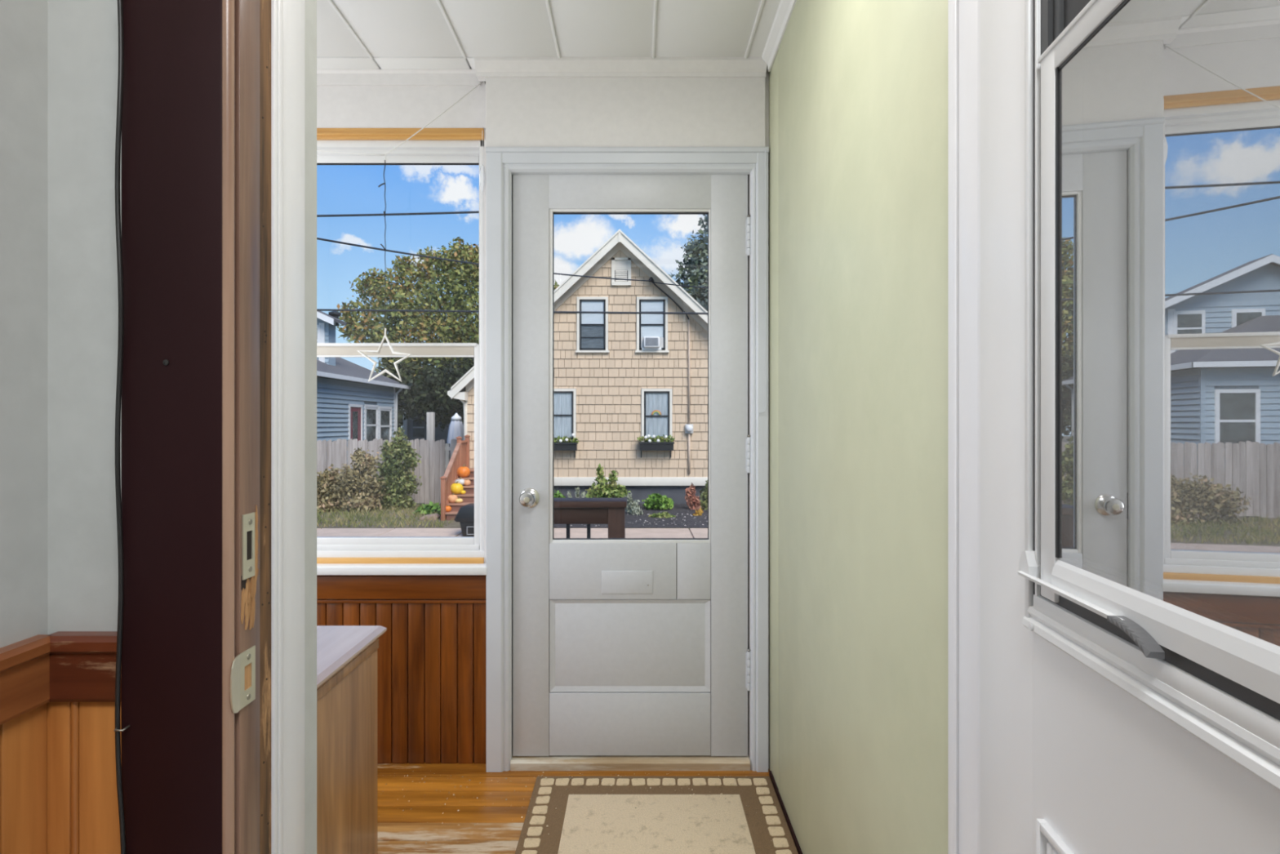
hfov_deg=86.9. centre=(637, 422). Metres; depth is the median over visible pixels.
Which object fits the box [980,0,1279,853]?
door
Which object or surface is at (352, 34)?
ceiling
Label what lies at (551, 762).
threshold
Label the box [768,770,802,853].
baseboard
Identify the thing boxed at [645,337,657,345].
grille
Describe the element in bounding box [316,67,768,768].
wall
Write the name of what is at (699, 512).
plant
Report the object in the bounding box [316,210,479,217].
overhead wire
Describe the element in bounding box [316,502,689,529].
lawn
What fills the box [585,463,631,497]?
shrub
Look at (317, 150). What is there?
string
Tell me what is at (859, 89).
wall
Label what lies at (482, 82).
string
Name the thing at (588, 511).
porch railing
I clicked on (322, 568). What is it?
trim
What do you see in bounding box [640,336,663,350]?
air conditioner
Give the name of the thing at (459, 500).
gourd
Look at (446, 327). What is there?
maple tree
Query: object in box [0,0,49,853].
wall
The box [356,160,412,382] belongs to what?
star
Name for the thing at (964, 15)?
trim
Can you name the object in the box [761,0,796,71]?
trim
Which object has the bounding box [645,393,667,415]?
curtain
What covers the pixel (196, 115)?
trim
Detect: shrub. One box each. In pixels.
[316,446,391,512]
[316,471,341,511]
[375,427,422,509]
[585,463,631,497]
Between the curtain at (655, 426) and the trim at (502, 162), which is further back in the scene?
the curtain at (655, 426)
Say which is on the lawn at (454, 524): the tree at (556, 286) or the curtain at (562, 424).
the tree at (556, 286)
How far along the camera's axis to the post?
18.22 m
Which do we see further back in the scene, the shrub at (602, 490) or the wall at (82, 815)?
the shrub at (602, 490)
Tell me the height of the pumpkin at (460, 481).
0.206 m
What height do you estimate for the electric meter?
4.886 m
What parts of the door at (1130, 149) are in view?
storm sash, panel moulding, screen sash, lift rail, rail, rail, pane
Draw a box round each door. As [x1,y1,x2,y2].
[511,174,750,755]
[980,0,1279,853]
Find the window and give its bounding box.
[316,128,484,563]
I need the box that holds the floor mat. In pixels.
[515,776,798,853]
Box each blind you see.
[581,301,604,324]
[640,301,663,324]
[640,325,663,337]
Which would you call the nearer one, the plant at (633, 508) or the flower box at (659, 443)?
the plant at (633, 508)
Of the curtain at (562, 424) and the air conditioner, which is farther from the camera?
the curtain at (562, 424)
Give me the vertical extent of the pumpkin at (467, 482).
0.171 m
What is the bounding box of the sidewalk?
[316,528,707,537]
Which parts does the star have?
star frame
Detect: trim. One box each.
[121,0,271,853]
[271,0,304,853]
[316,69,480,85]
[316,563,487,574]
[474,57,766,81]
[485,146,768,772]
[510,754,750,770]
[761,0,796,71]
[948,0,980,853]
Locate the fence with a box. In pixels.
[316,438,457,504]
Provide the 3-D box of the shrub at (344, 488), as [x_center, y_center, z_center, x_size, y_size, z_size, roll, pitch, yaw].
[-7.035,1.490,16.665,1.847,1.748,1.173,0,0,0]
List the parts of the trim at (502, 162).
casing, casing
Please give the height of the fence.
1.849 m
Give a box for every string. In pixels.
[316,150,385,155]
[385,81,483,162]
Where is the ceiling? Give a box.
[316,0,780,69]
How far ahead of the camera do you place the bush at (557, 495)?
16.27 m
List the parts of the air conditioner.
panel, mounting rail, panel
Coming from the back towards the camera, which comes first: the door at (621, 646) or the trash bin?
the trash bin
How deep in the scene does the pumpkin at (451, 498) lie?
15.19 m
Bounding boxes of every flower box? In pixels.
[554,433,578,457]
[636,434,675,457]
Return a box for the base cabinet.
[316,625,386,853]
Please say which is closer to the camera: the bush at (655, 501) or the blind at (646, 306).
the bush at (655, 501)
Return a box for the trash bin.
[454,502,474,536]
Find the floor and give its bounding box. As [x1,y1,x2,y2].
[377,760,769,853]
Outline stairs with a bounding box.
[440,434,474,520]
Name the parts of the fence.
rail, post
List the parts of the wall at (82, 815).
chair rail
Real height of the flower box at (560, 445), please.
0.605 m
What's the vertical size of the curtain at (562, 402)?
0.555 m
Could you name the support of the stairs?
on the lawn at (454, 524)
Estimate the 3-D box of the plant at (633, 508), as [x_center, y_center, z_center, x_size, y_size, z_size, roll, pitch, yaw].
[-0.089,1.868,15.367,0.446,0.632,0.388,0,0,0]
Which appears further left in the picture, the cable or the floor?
the cable
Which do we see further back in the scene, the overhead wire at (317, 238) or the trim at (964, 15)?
the overhead wire at (317, 238)
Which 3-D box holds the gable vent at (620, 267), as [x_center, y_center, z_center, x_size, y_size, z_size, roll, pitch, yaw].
[-0.405,-3.768,16.867,0.490,0.690,0.065,0,0,0]
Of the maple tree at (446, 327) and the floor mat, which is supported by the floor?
the floor mat
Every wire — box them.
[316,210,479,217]
[316,237,650,281]
[316,309,707,314]
[653,282,707,288]
[758,148,766,416]
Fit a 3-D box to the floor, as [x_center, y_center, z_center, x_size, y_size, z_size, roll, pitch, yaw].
[-0.641,1.215,1.590,2.378,0.061,1.620,0,0,0]
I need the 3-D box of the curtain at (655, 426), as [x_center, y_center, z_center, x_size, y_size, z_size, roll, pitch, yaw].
[0.480,0.128,16.897,0.550,0.575,0.018,0,0,0]
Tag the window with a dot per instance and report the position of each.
(429, 146)
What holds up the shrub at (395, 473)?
on the lawn at (454, 524)
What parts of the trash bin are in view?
lid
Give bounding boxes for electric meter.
[648,276,693,473]
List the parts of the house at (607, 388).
rake moulding, window sash, window sash, trim, window sash, window sash, rake moulding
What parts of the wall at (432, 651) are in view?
wainscot rail, wainscot moulding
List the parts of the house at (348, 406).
door, door glass, door, pane, pane, window sash, pane, pane, window sash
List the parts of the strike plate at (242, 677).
plate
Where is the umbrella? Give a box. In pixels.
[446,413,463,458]
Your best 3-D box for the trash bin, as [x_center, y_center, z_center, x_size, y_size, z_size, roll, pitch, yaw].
[-3.090,1.866,12.960,0.720,0.578,0.520,0,0,0]
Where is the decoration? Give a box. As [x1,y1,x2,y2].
[651,409,661,414]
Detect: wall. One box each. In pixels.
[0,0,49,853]
[46,0,316,853]
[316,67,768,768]
[768,0,948,853]
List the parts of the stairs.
post, handrail, rail, post, post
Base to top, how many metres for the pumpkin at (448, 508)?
0.163 m
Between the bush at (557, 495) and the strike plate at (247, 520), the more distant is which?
the bush at (557, 495)
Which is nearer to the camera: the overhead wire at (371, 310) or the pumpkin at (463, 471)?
the overhead wire at (371, 310)
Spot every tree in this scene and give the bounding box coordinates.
[334,236,479,386]
[373,357,474,431]
[375,359,439,431]
[473,280,559,317]
[668,214,707,311]
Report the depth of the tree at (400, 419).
44.26 m
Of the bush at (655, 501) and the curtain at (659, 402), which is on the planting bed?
the bush at (655, 501)
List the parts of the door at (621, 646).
knob, lock rail, rail, panel, rail, lock rail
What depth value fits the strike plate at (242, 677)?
0.76 m
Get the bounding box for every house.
[316,311,410,464]
[403,397,460,459]
[447,229,707,503]
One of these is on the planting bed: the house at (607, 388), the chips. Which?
the chips
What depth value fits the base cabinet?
1.56 m
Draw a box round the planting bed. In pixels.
[554,503,707,528]
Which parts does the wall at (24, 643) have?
chair rail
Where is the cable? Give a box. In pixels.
[113,0,129,853]
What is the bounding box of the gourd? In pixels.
[454,496,462,502]
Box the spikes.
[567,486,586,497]
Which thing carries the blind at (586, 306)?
hanging from the house at (607, 388)
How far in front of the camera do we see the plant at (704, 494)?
16.01 m
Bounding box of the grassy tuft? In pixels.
[648,511,675,518]
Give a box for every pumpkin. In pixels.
[445,504,451,511]
[448,493,457,502]
[450,480,463,493]
[454,476,464,485]
[457,464,470,477]
[463,478,471,485]
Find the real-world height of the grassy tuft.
0.267 m
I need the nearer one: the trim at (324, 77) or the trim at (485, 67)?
the trim at (485, 67)
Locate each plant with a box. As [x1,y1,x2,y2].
[625,490,643,515]
[684,482,703,510]
[693,508,703,515]
[699,480,707,510]
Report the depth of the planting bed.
14.55 m
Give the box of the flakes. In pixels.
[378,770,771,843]
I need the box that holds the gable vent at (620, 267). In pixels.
[611,257,631,285]
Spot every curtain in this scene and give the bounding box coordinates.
[554,393,571,414]
[554,416,571,437]
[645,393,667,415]
[645,417,667,438]
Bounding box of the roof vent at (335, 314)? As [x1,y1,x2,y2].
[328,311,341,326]
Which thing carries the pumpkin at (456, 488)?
on the stairs
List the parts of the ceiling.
panel, panel, panel, panel, panel, panel, panel, panel, panel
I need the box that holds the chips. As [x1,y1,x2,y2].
[570,507,707,526]
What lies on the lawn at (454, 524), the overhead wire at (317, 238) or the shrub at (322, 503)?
the shrub at (322, 503)
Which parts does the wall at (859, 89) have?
panel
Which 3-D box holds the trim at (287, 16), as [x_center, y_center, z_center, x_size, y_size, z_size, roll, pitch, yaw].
[-0.460,0.155,0.888,0.034,2.060,0.130,0,0,0]
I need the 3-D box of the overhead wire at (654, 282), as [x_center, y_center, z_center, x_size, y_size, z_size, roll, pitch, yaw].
[1.830,-3.025,15.100,0.027,0.898,4.278,0,0,-41]
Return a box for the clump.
[413,501,440,515]
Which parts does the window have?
rail, rail, rail, frame sill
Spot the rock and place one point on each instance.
(437, 515)
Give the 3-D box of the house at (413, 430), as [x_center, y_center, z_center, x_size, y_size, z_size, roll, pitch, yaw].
[-9.720,0.168,34.500,3.215,3.974,5.600,0,0,0]
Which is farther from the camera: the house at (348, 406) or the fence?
the house at (348, 406)
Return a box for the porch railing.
[554,497,626,537]
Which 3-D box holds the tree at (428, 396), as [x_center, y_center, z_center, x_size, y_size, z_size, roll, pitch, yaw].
[-7.236,-0.687,28.196,7.265,6.113,4.562,0,0,3]
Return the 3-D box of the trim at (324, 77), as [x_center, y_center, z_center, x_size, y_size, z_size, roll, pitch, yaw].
[-1.163,-1.196,2.343,1.234,0.051,0.014,0,0,0]
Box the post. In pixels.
[426,412,435,491]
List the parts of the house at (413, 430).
pane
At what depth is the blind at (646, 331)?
16.89 m
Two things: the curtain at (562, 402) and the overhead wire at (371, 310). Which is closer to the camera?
the overhead wire at (371, 310)
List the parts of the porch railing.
post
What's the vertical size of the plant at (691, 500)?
0.758 m
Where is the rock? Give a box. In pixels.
[419,513,440,519]
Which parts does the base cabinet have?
moulding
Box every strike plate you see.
[230,645,255,713]
[241,512,254,579]
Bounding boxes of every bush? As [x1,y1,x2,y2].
[554,489,565,497]
[641,493,674,509]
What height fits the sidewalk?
0.404 m
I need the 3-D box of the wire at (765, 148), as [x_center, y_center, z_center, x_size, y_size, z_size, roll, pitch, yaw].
[0.422,-0.472,2.281,0.028,0.902,0.008,0,0,18]
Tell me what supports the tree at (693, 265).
on the lawn at (454, 524)

